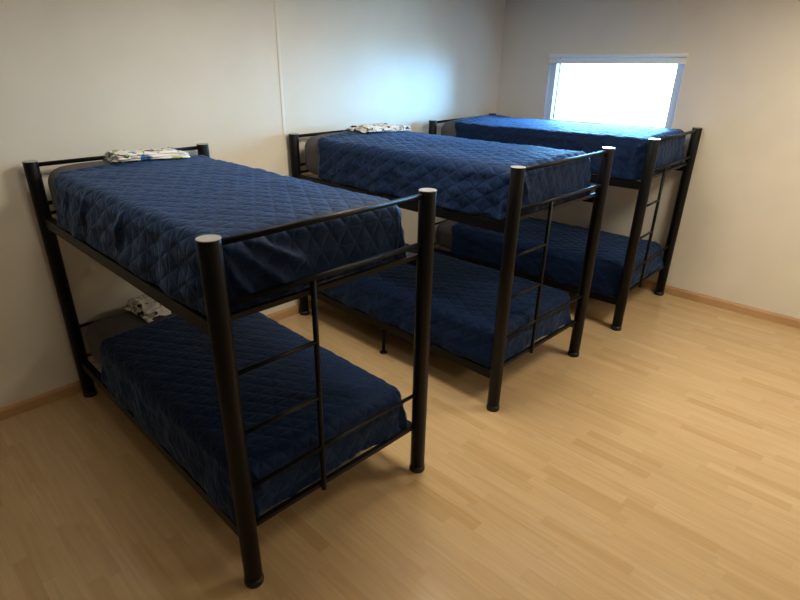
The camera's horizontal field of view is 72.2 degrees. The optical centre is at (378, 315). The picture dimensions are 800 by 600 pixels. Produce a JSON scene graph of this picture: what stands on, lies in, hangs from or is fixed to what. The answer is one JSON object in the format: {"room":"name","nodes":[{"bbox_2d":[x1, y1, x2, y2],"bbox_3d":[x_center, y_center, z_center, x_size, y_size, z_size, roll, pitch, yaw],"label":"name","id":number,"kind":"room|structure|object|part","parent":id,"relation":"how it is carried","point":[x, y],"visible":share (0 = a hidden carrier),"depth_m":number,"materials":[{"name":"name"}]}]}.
{"room":"dormitory","nodes":[
{"label":"dormitory","id":0,"kind":"room"},
{"bbox_2d":[0,0,505,407],"bbox_3d":[-2.327,-0.588,2.862,10.220,2.620,0.160,-22,33,-40],"label":"wall","id":1,"kind":"structure","parent":0,"point":[79,78],"depth_m":3.52,"materials":[{"name":"beige paint"}]},
{"bbox_2d":[0,251,449,420],"bbox_3d":[-2.272,0.592,3.335,9.888,0.081,0.012,-22,33,-40],"label":"baseboard","id":2,"kind":"structure","parent":1,"relation":"attached to","point":[39,400],"depth_m":3.50,"materials":[{"name":"brown wood"}]},
{"bbox_2d":[274,0,296,304],"bbox_3d":[-0.711,-1.241,4.183,0.024,2.540,0.004,-22,33,-40],"label":"trim","id":3,"kind":"structure","parent":1,"relation":"attached to","point":[275,1],"depth_m":3.99,"materials":[{"name":"beige paint"}]},
{"bbox_2d":[0,286,799,599],"bbox_3d":[0.111,1.700,1.185,10.220,0.120,7.120,-22,33,-40],"label":"floor","id":4,"kind":"structure","parent":0,"point":[660,460],"depth_m":2.80,"materials":[{"name":"brown wood"}]},
{"bbox_2d":[22,143,436,588],"bbox_3d":[-0.842,-0.006,2.954,1.093,1.490,2.052,-22,33,-39],"label":"bunk bed","id":5,"kind":"object","parent":4,"relation":"on","point":[217,324],"visible":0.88,"depth_m":2.25,"materials":[{"name":"black metal"}]},
{"bbox_3d":[-1.890,-0.170,3.273,0.075,1.458,0.075,-22,33,-39],"label":"bed post","id":6,"kind":"part","parent":5,"relation":"part of","materials":[{"name":"black metal"}]},
{"bbox_3d":[-1.526,-0.067,3.707,0.944,0.019,0.019,-22,33,-39],"label":"rail","id":7,"kind":"part","parent":5,"relation":"part of","materials":[{"name":"black metal"}]},
{"bbox_3d":[-1.525,-0.961,3.294,0.944,0.023,0.023,-22,33,-39],"label":"rail","id":8,"kind":"part","parent":5,"relation":"part of","materials":[{"name":"black metal"}]},
{"bbox_2d":[48,154,191,208],"bbox_3d":[-0.879,-0.531,2.689,0.865,0.284,1.895,-22,33,-39],"label":"mattress","id":9,"kind":"object","parent":5,"relation":"on","point":[55,172],"visible":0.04,"depth_m":2.96,"materials":[{"name":"grey fabric"}]},
{"bbox_2d":[103,147,189,162],"bbox_3d":[-1.353,-0.929,3.192,0.451,0.082,0.303,-20,32,-37],"label":"linens","id":10,"kind":"object","parent":9,"relation":"on","point":[113,156],"visible":0.99,"depth_m":3.11,"materials":[{"name":"white fabric"}]},
{"bbox_2d":[54,155,406,315],"bbox_3d":[-0.773,-0.487,2.597,0.998,0.291,1.718,-22,33,-39],"label":"quilt","id":11,"kind":"object","parent":9,"relation":"on","point":[148,215],"visible":0.94,"depth_m":2.18,"materials":[{"name":"blue fabric"}]},
{"bbox_3d":[-1.200,-0.236,2.467,0.040,0.056,1.910,-22,33,-39],"label":"rail","id":12,"kind":"part","parent":5,"relation":"part of","materials":[{"name":"black metal"}]},
{"bbox_2d":[86,311,175,363],"bbox_3d":[-0.870,0.306,3.087,0.895,0.275,1.894,-22,33,-39],"label":"mattress","id":13,"kind":"object","parent":5,"relation":"on","point":[97,331],"visible":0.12,"depth_m":3.33,"materials":[{"name":"grey fabric"}]},
{"bbox_2d":[122,294,172,321],"bbox_3d":[-1.440,-0.059,3.541,0.324,0.159,0.329,20,31,36],"label":"linens","id":14,"kind":"object","parent":13,"relation":"on","point":[145,307],"visible":0.45,"depth_m":3.42,"materials":[{"name":"white fabric"}]},
{"bbox_2d":[99,312,406,523],"bbox_3d":[-0.736,0.364,2.969,1.018,0.281,1.592,-22,33,-39],"label":"quilt","id":15,"kind":"object","parent":13,"relation":"on","point":[162,372],"visible":0.83,"depth_m":2.65,"materials":[{"name":"blue fabric"}]},
{"bbox_3d":[-1.201,0.601,2.854,0.040,0.056,1.910,-22,33,-39],"label":"rail","id":16,"kind":"part","parent":5,"relation":"part of","materials":[{"name":"black metal"}]},
{"bbox_3d":[-1.161,-0.464,3.910,0.075,1.458,0.075,-22,33,-39],"label":"bed post","id":17,"kind":"part","parent":5,"relation":"part of","materials":[{"name":"black metal"}]},
{"bbox_3d":[-0.523,0.427,1.986,0.075,1.458,0.075,-22,33,-39],"label":"bed post","id":18,"kind":"part","parent":5,"relation":"part of","materials":[{"name":"black metal"}]},
{"bbox_3d":[-0.158,-0.363,2.006,0.944,0.023,0.023,-22,33,-39],"label":"rail","id":19,"kind":"part","parent":5,"relation":"part of","materials":[{"name":"black metal"}]},
{"bbox_3d":[-0.159,-0.172,2.095,0.944,0.023,0.023,-22,33,-39],"label":"rail","id":20,"kind":"part","parent":5,"relation":"part of","materials":[{"name":"black metal"}]},
{"bbox_3d":[-0.159,0.530,2.420,0.944,0.019,0.019,-22,33,-39],"label":"rail","id":21,"kind":"part","parent":5,"relation":"part of","materials":[{"name":"black metal"}]},
{"bbox_3d":[-0.483,-0.525,3.094,0.040,0.056,1.910,-22,33,-39],"label":"rail","id":22,"kind":"part","parent":5,"relation":"part of","materials":[{"name":"black metal"}]},
{"bbox_3d":[0.205,0.133,2.623,0.075,1.458,0.075,-22,33,-39],"label":"bed post","id":23,"kind":"part","parent":5,"relation":"part of","materials":[{"name":"black metal"}]},
{"bbox_2d":[289,130,614,411],"bbox_3d":[0.403,-0.535,4.101,1.093,1.490,2.052,-22,33,-39],"label":"bunk bed","id":24,"kind":"object","parent":4,"relation":"on","point":[509,227],"visible":0.61,"depth_m":3.42,"materials":[{"name":"black metal"}]},
{"bbox_3d":[-0.643,-0.702,4.426,0.075,1.458,0.075,-22,33,-39],"label":"bed post","id":25,"kind":"part","parent":24,"relation":"part of","materials":[{"name":"black metal"}]},
{"bbox_3d":[-0.276,-1.491,4.445,0.944,0.023,0.023,-22,33,-39],"label":"rail","id":26,"kind":"part","parent":24,"relation":"part of","materials":[{"name":"black metal"}]},
{"bbox_2d":[305,131,353,174],"bbox_3d":[0.360,-1.065,3.829,0.850,0.298,1.894,-22,33,-39],"label":"mattress","id":27,"kind":"object","parent":24,"relation":"on","point":[312,155],"visible":0.11,"depth_m":4.10,"materials":[{"name":"grey fabric"}]},
{"bbox_2d":[343,123,412,132],"bbox_3d":[0.001,-1.459,4.392,0.518,0.161,0.326,-20,31,-36],"label":"linens","id":28,"kind":"object","parent":27,"relation":"on","point":[375,127],"visible":0.98,"depth_m":4.28,"materials":[{"name":"white fabric"}]},
{"bbox_2d":[318,131,590,220],"bbox_3d":[0.448,-1.032,3.750,0.974,0.312,1.731,-22,33,-39],"label":"quilt","id":29,"kind":"object","parent":27,"relation":"on","point":[469,176],"visible":0.91,"depth_m":3.36,"materials":[{"name":"blue fabric"}]},
{"bbox_3d":[0.035,0.178,4.068,0.060,0.222,0.060,-22,33,-39],"label":"support leg","id":30,"kind":"part","parent":24,"relation":"part of","materials":[{"name":"black metal"}]},
{"bbox_3d":[0.042,0.071,4.003,0.040,0.056,1.910,-22,33,-39],"label":"rail","id":31,"kind":"part","parent":24,"relation":"part of","materials":[{"name":"black metal"}]},
{"bbox_3d":[0.043,-0.766,3.616,0.040,0.056,1.910,-22,33,-39],"label":"rail","id":32,"kind":"part","parent":24,"relation":"part of","materials":[{"name":"black metal"}]},
{"bbox_3d":[0.717,-0.102,3.132,0.075,1.458,0.075,-22,33,-39],"label":"bed post","id":33,"kind":"part","parent":24,"relation":"part of","materials":[{"name":"black metal"}]},
{"bbox_3d":[1.082,0.002,3.564,0.944,0.019,0.019,-22,33,-39],"label":"rail","id":34,"kind":"part","parent":24,"relation":"part of","materials":[{"name":"black metal"}]},
{"bbox_3d":[1.083,-0.700,3.240,0.944,0.023,0.023,-22,33,-39],"label":"rail","id":35,"kind":"part","parent":24,"relation":"part of","materials":[{"name":"black metal"}]},
{"bbox_3d":[1.083,-0.891,3.151,0.944,0.023,0.023,-22,33,-39],"label":"rail","id":36,"kind":"part","parent":24,"relation":"part of","materials":[{"name":"black metal"}]},
{"bbox_3d":[0.763,-1.054,4.240,0.040,0.056,1.910,-22,33,-39],"label":"rail","id":37,"kind":"part","parent":24,"relation":"part of","materials":[{"name":"black metal"}]},
{"bbox_3d":[1.448,-0.394,3.765,0.075,1.458,0.075,-22,33,-39],"label":"bed post","id":38,"kind":"part","parent":24,"relation":"part of","materials":[{"name":"black metal"}]},
{"bbox_3d":[0.368,-0.222,4.229,0.875,0.277,1.894,-22,33,-39],"label":"mattress","id":39,"kind":"object","parent":24,"relation":"on","visible":0},
{"bbox_2d":[323,243,570,367],"bbox_3d":[0.458,-0.184,4.145,1.001,0.287,1.718,-22,33,-39],"label":"quilt","id":40,"kind":"object","parent":39,"relation":"on","point":[464,294],"visible":0.65,"depth_m":3.77,"materials":[{"name":"blue fabric"}]},
{"bbox_2d":[428,113,702,330],"bbox_3d":[1.564,-1.002,5.113,2.052,1.490,1.093,22,32,38],"label":"bunk bed","id":41,"kind":"object","parent":4,"relation":"on","point":[643,185],"visible":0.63,"depth_m":4.44,"materials":[{"name":"black metal"}]},
{"bbox_3d":[0.500,-1.143,5.383,0.075,1.458,0.075,22,32,38],"label":"bed post","id":42,"kind":"part","parent":41,"relation":"part of","materials":[{"name":"black metal"}]},
{"bbox_2d":[436,220,457,248],"bbox_3d":[1.528,-0.686,5.237,1.893,0.274,0.870,22,32,38],"label":"mattress","id":43,"kind":"object","parent":41,"relation":"on","point":[444,235],"visible":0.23,"depth_m":5.45,"materials":[{"name":"grey fabric"}]},
{"bbox_2d":[450,215,663,297],"bbox_3d":[1.647,-0.654,5.164,1.734,0.289,1.033,22,32,38],"label":"quilt","id":44,"kind":"object","parent":43,"relation":"on","point":[566,247],"visible":0.67,"depth_m":4.83,"materials":[{"name":"blue fabric"}]},
{"bbox_2d":[441,116,478,136],"bbox_3d":[1.524,-1.535,4.839,1.895,0.306,0.856,22,32,38],"label":"mattress","id":45,"kind":"object","parent":41,"relation":"on","point":[448,129],"visible":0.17,"depth_m":5.05,"materials":[{"name":"grey fabric"}]},
{"bbox_2d":[454,115,685,179],"bbox_3d":[1.606,-1.512,4.774,1.762,0.322,0.975,22,32,38],"label":"quilt","id":46,"kind":"object","parent":45,"relation":"on","point":[630,143],"visible":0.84,"depth_m":4.36,"materials":[{"name":"blue fabric"}]},
{"bbox_3d":[0.846,-1.941,5.420,0.023,0.023,0.944,22,32,38],"label":"rail","id":47,"kind":"part","parent":41,"relation":"part of","materials":[{"name":"black metal"}]},
{"bbox_3d":[1.224,-0.388,4.997,1.910,0.056,0.040,22,32,38],"label":"rail","id":48,"kind":"part","parent":41,"relation":"part of","materials":[{"name":"black metal"}]},
{"bbox_3d":[1.225,-1.224,4.610,1.910,0.056,0.040,22,32,38],"label":"rail","id":49,"kind":"part","parent":41,"relation":"part of","materials":[{"name":"black metal"}]},
{"bbox_3d":[1.938,-0.577,4.162,0.075,1.458,0.075,22,32,38],"label":"bed post","id":50,"kind":"part","parent":41,"relation":"part of","materials":[{"name":"black metal"}]},
{"bbox_3d":[2.283,-0.481,4.612,0.019,0.019,0.944,21,32,38],"label":"rail","id":51,"kind":"part","parent":41,"relation":"part of","materials":[{"name":"black metal"}]},
{"bbox_3d":[2.284,-1.183,4.288,0.023,0.023,0.944,22,32,38],"label":"rail","id":52,"kind":"part","parent":41,"relation":"part of","materials":[{"name":"black metal"}]},
{"bbox_3d":[2.284,-1.375,4.199,0.023,0.023,0.944,22,32,38],"label":"rail","id":53,"kind":"part","parent":41,"relation":"part of","materials":[{"name":"black metal"}]},
{"bbox_3d":[2.629,-0.886,4.832,0.075,1.458,0.075,22,32,38],"label":"bed post","id":54,"kind":"part","parent":41,"relation":"part of","materials":[{"name":"black metal"}]},
{"bbox_2d":[496,0,799,318],"bbox_3d":[3.756,-0.996,3.760,0.160,2.620,6.960,-22,33,-40],"label":"wall","id":55,"kind":"structure","parent":0,"point":[738,239],"depth_m":4.56,"materials":[{"name":"beige paint"}]},
{"bbox_2d":[543,57,686,128],"bbox_3d":[2.134,-2.063,5.055,0.129,0.617,1.242,-22,33,-40],"label":"window","id":56,"kind":"structure","parent":55,"relation":"in","point":[553,71],"depth_m":5.19,"materials":[{"name":"white metal"}]},
{"bbox_2d":[549,53,688,118],"bbox_3d":[2.093,-2.063,4.997,0.065,0.581,1.250,-22,33,-40],"label":"window blind","id":57,"kind":"object","parent":56,"relation":"attached to","point":[572,58],"visible":1,"depth_m":4.86,"materials":[{"name":"white plastic"}]},
{"bbox_3d":[1.742,-2.213,5.358,0.017,0.550,0.018,-10,27,-20],"label":"pull cord","id":58,"kind":"part","parent":57,"relation":"part of","materials":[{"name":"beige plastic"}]},
{"bbox_3d":[2.083,-2.253,4.899,0.031,0.016,1.234,-22,33,-40],"label":"rail","id":59,"kind":"part","parent":57,"relation":"part of","materials":[{"name":"white plastic"}]},
{"bbox_2d":[636,280,799,328],"bbox_3d":[3.637,0.158,4.290,0.012,0.081,6.800,-22,33,-40],"label":"baseboard","id":60,"kind":"structure","parent":55,"relation":"attached to","point":[782,319],"depth_m":4.81,"materials":[{"name":"brown wood"}]},
{"label":"outside","id":61,"kind":"structure","parent":0,"visible":0},
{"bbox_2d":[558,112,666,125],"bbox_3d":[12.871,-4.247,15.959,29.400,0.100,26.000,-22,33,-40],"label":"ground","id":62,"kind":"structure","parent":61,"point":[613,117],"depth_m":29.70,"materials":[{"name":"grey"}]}
]}

